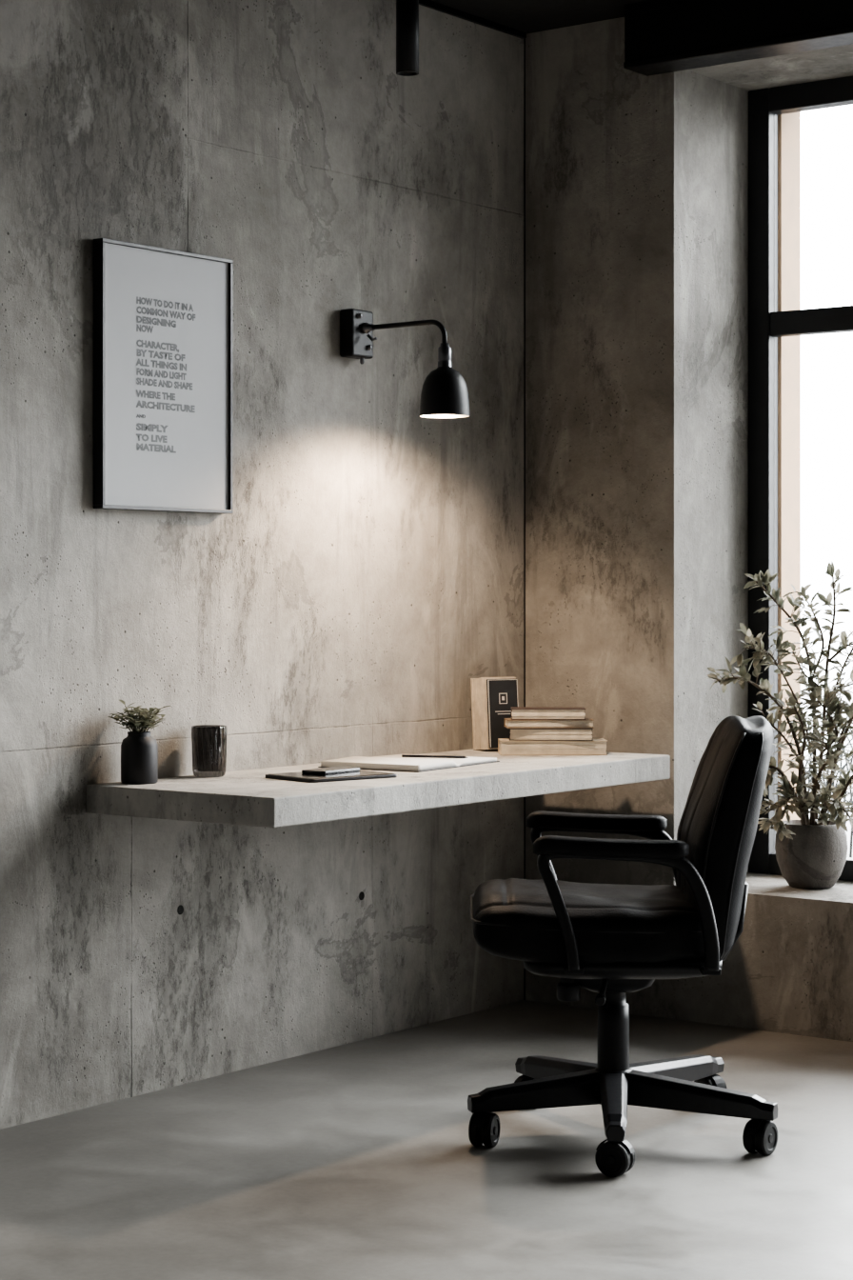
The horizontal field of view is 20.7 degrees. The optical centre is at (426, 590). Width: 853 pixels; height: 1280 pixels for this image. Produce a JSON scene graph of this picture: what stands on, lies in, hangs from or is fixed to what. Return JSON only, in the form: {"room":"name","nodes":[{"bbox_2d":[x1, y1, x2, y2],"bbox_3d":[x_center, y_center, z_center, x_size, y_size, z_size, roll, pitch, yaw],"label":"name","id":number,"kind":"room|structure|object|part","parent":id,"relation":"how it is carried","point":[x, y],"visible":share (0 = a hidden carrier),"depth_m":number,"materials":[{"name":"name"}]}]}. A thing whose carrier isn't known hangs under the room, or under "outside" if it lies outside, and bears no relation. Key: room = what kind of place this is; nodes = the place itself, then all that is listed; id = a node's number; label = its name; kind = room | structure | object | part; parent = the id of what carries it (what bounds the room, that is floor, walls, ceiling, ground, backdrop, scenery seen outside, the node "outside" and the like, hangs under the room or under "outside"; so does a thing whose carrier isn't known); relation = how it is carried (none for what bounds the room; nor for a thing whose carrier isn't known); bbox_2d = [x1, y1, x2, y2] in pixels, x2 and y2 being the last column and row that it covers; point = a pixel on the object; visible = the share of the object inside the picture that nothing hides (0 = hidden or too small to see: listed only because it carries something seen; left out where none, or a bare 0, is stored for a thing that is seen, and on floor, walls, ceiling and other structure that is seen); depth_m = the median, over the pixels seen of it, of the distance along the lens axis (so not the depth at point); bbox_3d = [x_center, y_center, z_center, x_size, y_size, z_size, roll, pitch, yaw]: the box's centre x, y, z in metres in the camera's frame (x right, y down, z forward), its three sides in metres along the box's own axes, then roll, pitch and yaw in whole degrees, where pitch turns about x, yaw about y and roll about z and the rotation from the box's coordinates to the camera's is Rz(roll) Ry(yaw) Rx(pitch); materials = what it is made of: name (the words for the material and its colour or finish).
{"room":"home office","nodes":[
{"label":"home office","id":0,"kind":"room"},
{"bbox_2d":[120,731,158,784],"bbox_3d":[-0.671,0.390,5.452,0.086,0.120,0.086,0,0,37],"label":"vase","id":1,"kind":"object","parent":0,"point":[139,750],"depth_m":5.42,"materials":[{"name":"grey ceramic"}]},
{"bbox_2d":[0,0,523,1129],"bbox_3d":[-1.959,-0.215,4.147,0.350,2.830,7.000,0,0,37],"label":"wall","id":2,"kind":"structure","parent":0,"point":[367,566],"depth_m":5.87,"materials":[{"name":"concrete"}]},
{"bbox_2d":[93,238,233,513],"bbox_3d":[-0.627,-0.503,5.594,0.032,0.627,0.452,0,0,37],"label":"framed poster","id":3,"kind":"object","parent":2,"relation":"attached to","point":[163,318],"visible":1,"depth_m":5.57,"materials":[{"name":"paper"}]},
{"bbox_2d":[177,904,183,914],"bbox_3d":[-0.597,0.775,5.662,0.001,0.023,0.023,0,0,37],"label":"tie","id":4,"kind":"object","parent":2,"relation":"attached to","point":[180,910],"visible":1,"depth_m":5.66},
{"bbox_2d":[359,891,364,899],"bbox_3d":[-0.172,0.815,6.225,0.001,0.023,0.023,0,0,37],"label":"tie","id":5,"kind":"object","parent":2,"relation":"attached to","point":[362,894],"visible":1,"depth_m":6.22,"materials":[{"name":"black"}]},
{"bbox_2d":[86,748,669,827],"bbox_3d":[-0.061,0.483,5.897,0.574,0.066,1.660,0,0,37],"label":"desk","id":6,"kind":"object","parent":2,"relation":"attached to","point":[247,797],"visible":0.86,"depth_m":5.44,"materials":[{"name":"grey concrete"}]},
{"bbox_2d":[107,699,170,784],"bbox_3d":[-0.662,0.352,5.452,0.111,0.196,0.162,0,0,37],"label":"potted plant","id":7,"kind":"object","parent":6,"relation":"on","point":[139,750],"visible":1,"depth_m":5.42,"materials":[{"name":"green plant"}]},
{"bbox_2d":[191,724,227,777],"bbox_3d":[-0.526,0.389,5.651,0.086,0.122,0.087,0,0,37],"label":"glass tumbler","id":8,"kind":"object","parent":6,"relation":"on","point":[209,742],"visible":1,"depth_m":5.62,"materials":[{"name":"grey glass"}]},
{"bbox_2d":[265,766,397,782],"bbox_3d":[-0.230,0.441,5.611,0.260,0.018,0.196,0,0,-39],"label":"notebook","id":9,"kind":"object","parent":6,"relation":"on","point":[331,773],"visible":1,"depth_m":5.58,"materials":[{"name":"paper"}]},
{"bbox_2d":[318,754,499,772],"bbox_3d":[-0.042,0.439,6.027,0.300,0.022,0.416,0,0,31],"label":"open notebook","id":10,"kind":"object","parent":6,"relation":"on","point":[410,763],"visible":1,"depth_m":5.92,"materials":[{"name":"paper"}]},
{"bbox_2d":[470,676,519,749],"bbox_3d":[0.194,0.346,6.566,0.108,0.206,0.094,0,0,-31],"label":"book","id":11,"kind":"object","parent":6,"relation":"on","point":[492,698],"visible":0.82,"depth_m":6.53,"materials":[{"name":"paper"}]},
{"bbox_2d":[498,706,607,755],"bbox_3d":[0.346,0.387,6.420,0.296,0.127,0.118,0,0,0],"label":"book stack","id":12,"kind":"object","parent":6,"relation":"on","point":[533,730],"visible":1,"depth_m":6.37,"materials":[{"name":"beige paper"}]},
{"bbox_2d":[511,706,585,719],"bbox_3d":[0.334,0.338,6.420,0.204,0.030,0.100,0,0,2],"label":"book","id":13,"kind":"object","parent":12,"relation":"on","point":[517,712],"depth_m":6.37,"materials":[{"name":"beige paper"}]},
{"bbox_2d":[504,718,594,728],"bbox_3d":[0.336,0.365,6.420,0.236,0.024,0.100,0,0,-4],"label":"book","id":14,"kind":"object","parent":12,"relation":"on","point":[510,723],"depth_m":6.37,"materials":[{"name":"beige paper"}]},
{"bbox_2d":[509,728,593,740],"bbox_3d":[0.342,0.394,6.420,0.228,0.033,0.104,0,0,3],"label":"book","id":15,"kind":"object","parent":12,"relation":"on","point":[515,734],"depth_m":6.37,"materials":[{"name":"beige paper"}]},
{"bbox_2d":[498,738,607,755],"bbox_3d":[0.346,0.430,6.420,0.292,0.040,0.108,0,0,-2],"label":"book","id":16,"kind":"object","parent":12,"relation":"on","point":[506,746],"depth_m":6.37,"materials":[{"name":"beige paper"}]},
{"bbox_2d":[340,308,469,418],"bbox_3d":[-0.052,-0.595,6.072,0.377,0.293,0.129,0,0,37],"label":"wall lamp","id":17,"kind":"object","parent":2,"relation":"attached to","point":[445,394],"visible":1,"depth_m":5.99,"materials":[{"name":"black metal"}]},
{"bbox_3d":[-0.185,-0.678,6.172,0.044,0.126,0.092,0,0,37],"label":"wall plate","id":18,"kind":"part","parent":17,"relation":"part of","materials":[{"name":"black metal"}]},
{"bbox_3d":[-0.054,-0.661,6.076,0.270,0.077,0.014,0,0,38],"label":"arm","id":19,"kind":"part","parent":17,"relation":"part of"},
{"bbox_2d":[438,342,451,367],"bbox_3d":[0.047,-0.600,5.997,0.042,0.070,0.042,0,0,37],"label":"socket","id":20,"kind":"object","parent":17,"relation":"attached to","point":[444,350],"depth_m":5.98,"materials":[{"name":"metal"}]},
{"bbox_3d":[0.047,-0.510,5.997,0.129,0.125,0.129,0,0,37],"label":"lamp shade","id":21,"kind":"part","parent":17,"relation":"part of","materials":[{"name":"black metal"}]},
{"bbox_2d":[419,0,526,39],"bbox_3d":[-1.817,-1.622,4.032,0.014,0.016,6.988,0,0,37],"label":"trim","id":22,"kind":"structure","parent":2,"relation":"attached to","point":[426,3],"depth_m":6.61,"materials":[{"name":"metal"}]},
{"bbox_2d":[523,38,525,999],"bbox_3d":[0.288,-0.215,6.834,0.003,2.830,0.003,0,0,37],"label":"trim","id":23,"kind":"structure","parent":2,"relation":"attached to","point":[524,38],"depth_m":6.83,"materials":[{"name":"concrete"}]},
{"bbox_2d":[396,0,419,76],"bbox_3d":[-0.048,-1.468,5.900,0.080,0.322,0.080,0,0,37],"label":"ceiling spotlight","id":24,"kind":"object","parent":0,"point":[407,10],"depth_m":5.88,"materials":[{"name":"black metal"}]},
{"bbox_2d":[0,1000,852,1279],"bbox_3d":[0.134,1.275,2.770,5.350,0.150,7.920,0,0,37],"label":"floor","id":25,"kind":"structure","parent":0,"point":[358,1160],"depth_m":4.79,"materials":[{"name":"grey concrete"}]},
{"bbox_2d":[467,715,779,1177],"bbox_3d":[0.421,0.738,5.115,0.662,0.924,0.722,0,0,1],"label":"office chair","id":26,"kind":"object","parent":25,"relation":"on","point":[611,941],"visible":1,"depth_m":4.93,"materials":[{"name":"black leather"}]},
{"bbox_3d":[0.352,0.721,5.121,0.505,0.153,0.508,0,0,1],"label":"seat","id":27,"kind":"part","parent":26,"relation":"part of","materials":[{"name":"black leather"}]},
{"bbox_3d":[0.429,0.660,5.390,0.378,0.258,0.036,0,0,1],"label":"arm frame","id":28,"kind":"part","parent":26,"relation":"part of","materials":[{"name":"black metal"}]},
{"bbox_3d":[0.420,0.660,4.850,0.379,0.258,0.036,0,0,1],"label":"arm frame","id":29,"kind":"part","parent":26,"relation":"part of","materials":[{"name":"black metal"}]},
{"bbox_3d":[0.451,0.792,4.894,0.325,0.016,0.090,0,0,1],"label":"arm mount","id":30,"kind":"part","parent":26,"relation":"part of","materials":[{"name":"black metal"}]},
{"bbox_3d":[0.655,0.533,5.116,0.192,0.523,0.476,0,0,1],"label":"backrest","id":31,"kind":"part","parent":26,"relation":"part of","materials":[{"name":"black leather"}]},
{"bbox_2d":[429,0,647,33],"bbox_3d":[0.173,-1.705,2.822,5.350,0.150,8.050,0,0,37],"label":"ceiling","id":32,"kind":"structure","parent":0,"point":[529,16],"depth_m":6.55,"materials":[{"name":"paint"}]},
{"bbox_2d":[623,0,852,76],"bbox_3d":[2.294,-1.541,5.246,4.280,0.179,0.124,0,0,37],"label":"ceiling beam","id":33,"kind":"structure","parent":32,"relation":"attached to","point":[662,36],"depth_m":6.31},
{"bbox_2d":[525,17,748,1019],"bbox_3d":[0.537,-0.215,7.037,0.858,2.830,0.620,0,0,37],"label":"wall","id":34,"kind":"structure","parent":0,"point":[637,184],"depth_m":6.68,"materials":[{"name":"concrete"}]},
{"bbox_2d":[778,111,800,820],"bbox_3d":[1.050,-0.320,6.940,0.078,2.300,0.118,0,0,37],"label":"lining","id":35,"kind":"object","parent":34,"relation":"attached to","point":[789,124],"visible":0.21,"depth_m":6.90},
{"bbox_2d":[748,76,852,880],"bbox_3d":[2.517,-0.320,5.718,3.892,2.300,0.060,0,0,37],"label":"frame","id":36,"kind":"object","parent":34,"relation":"attached to","point":[765,323],"visible":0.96,"depth_m":6.84,"materials":[{"name":"paint"}]},
{"bbox_2d":[774,102,851,859],"bbox_3d":[2.519,-0.315,5.721,3.752,2.170,0.004,0,0,37],"label":"glass","id":37,"kind":"object","parent":34,"relation":"attached to","point":[848,103],"visible":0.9,"depth_m":6.85,"materials":[{"name":"clear glass"}]},
{"bbox_2d":[674,872,852,1041],"bbox_3d":[2.434,1.015,5.607,3.892,0.370,0.620,0,0,37],"label":"window sill","id":38,"kind":"structure","parent":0,"point":[790,970],"depth_m":6.33,"materials":[{"name":"concrete"}]},
{"bbox_2d":[706,560,852,889],"bbox_3d":[1.054,0.373,6.485,0.560,0.914,0.292,0,0,-10],"label":"plant","id":39,"kind":"object","parent":38,"relation":"on","point":[811,852],"visible":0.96,"depth_m":6.47,"materials":[{"name":"green plant"}]},
{"bbox_3d":[1.078,0.740,6.535,0.202,0.180,0.202,0,0,37],"label":"planter","id":40,"kind":"part","parent":39,"relation":"part of","materials":[{"name":"concrete"}]},
{"bbox_2d":[687,43,852,91],"bbox_3d":[2.434,-1.550,5.607,3.892,0.160,0.620,0,0,37],"label":"ceiling","id":41,"kind":"structure","parent":0,"point":[835,62],"depth_m":6.58,"materials":[{"name":"concrete"}]}
]}

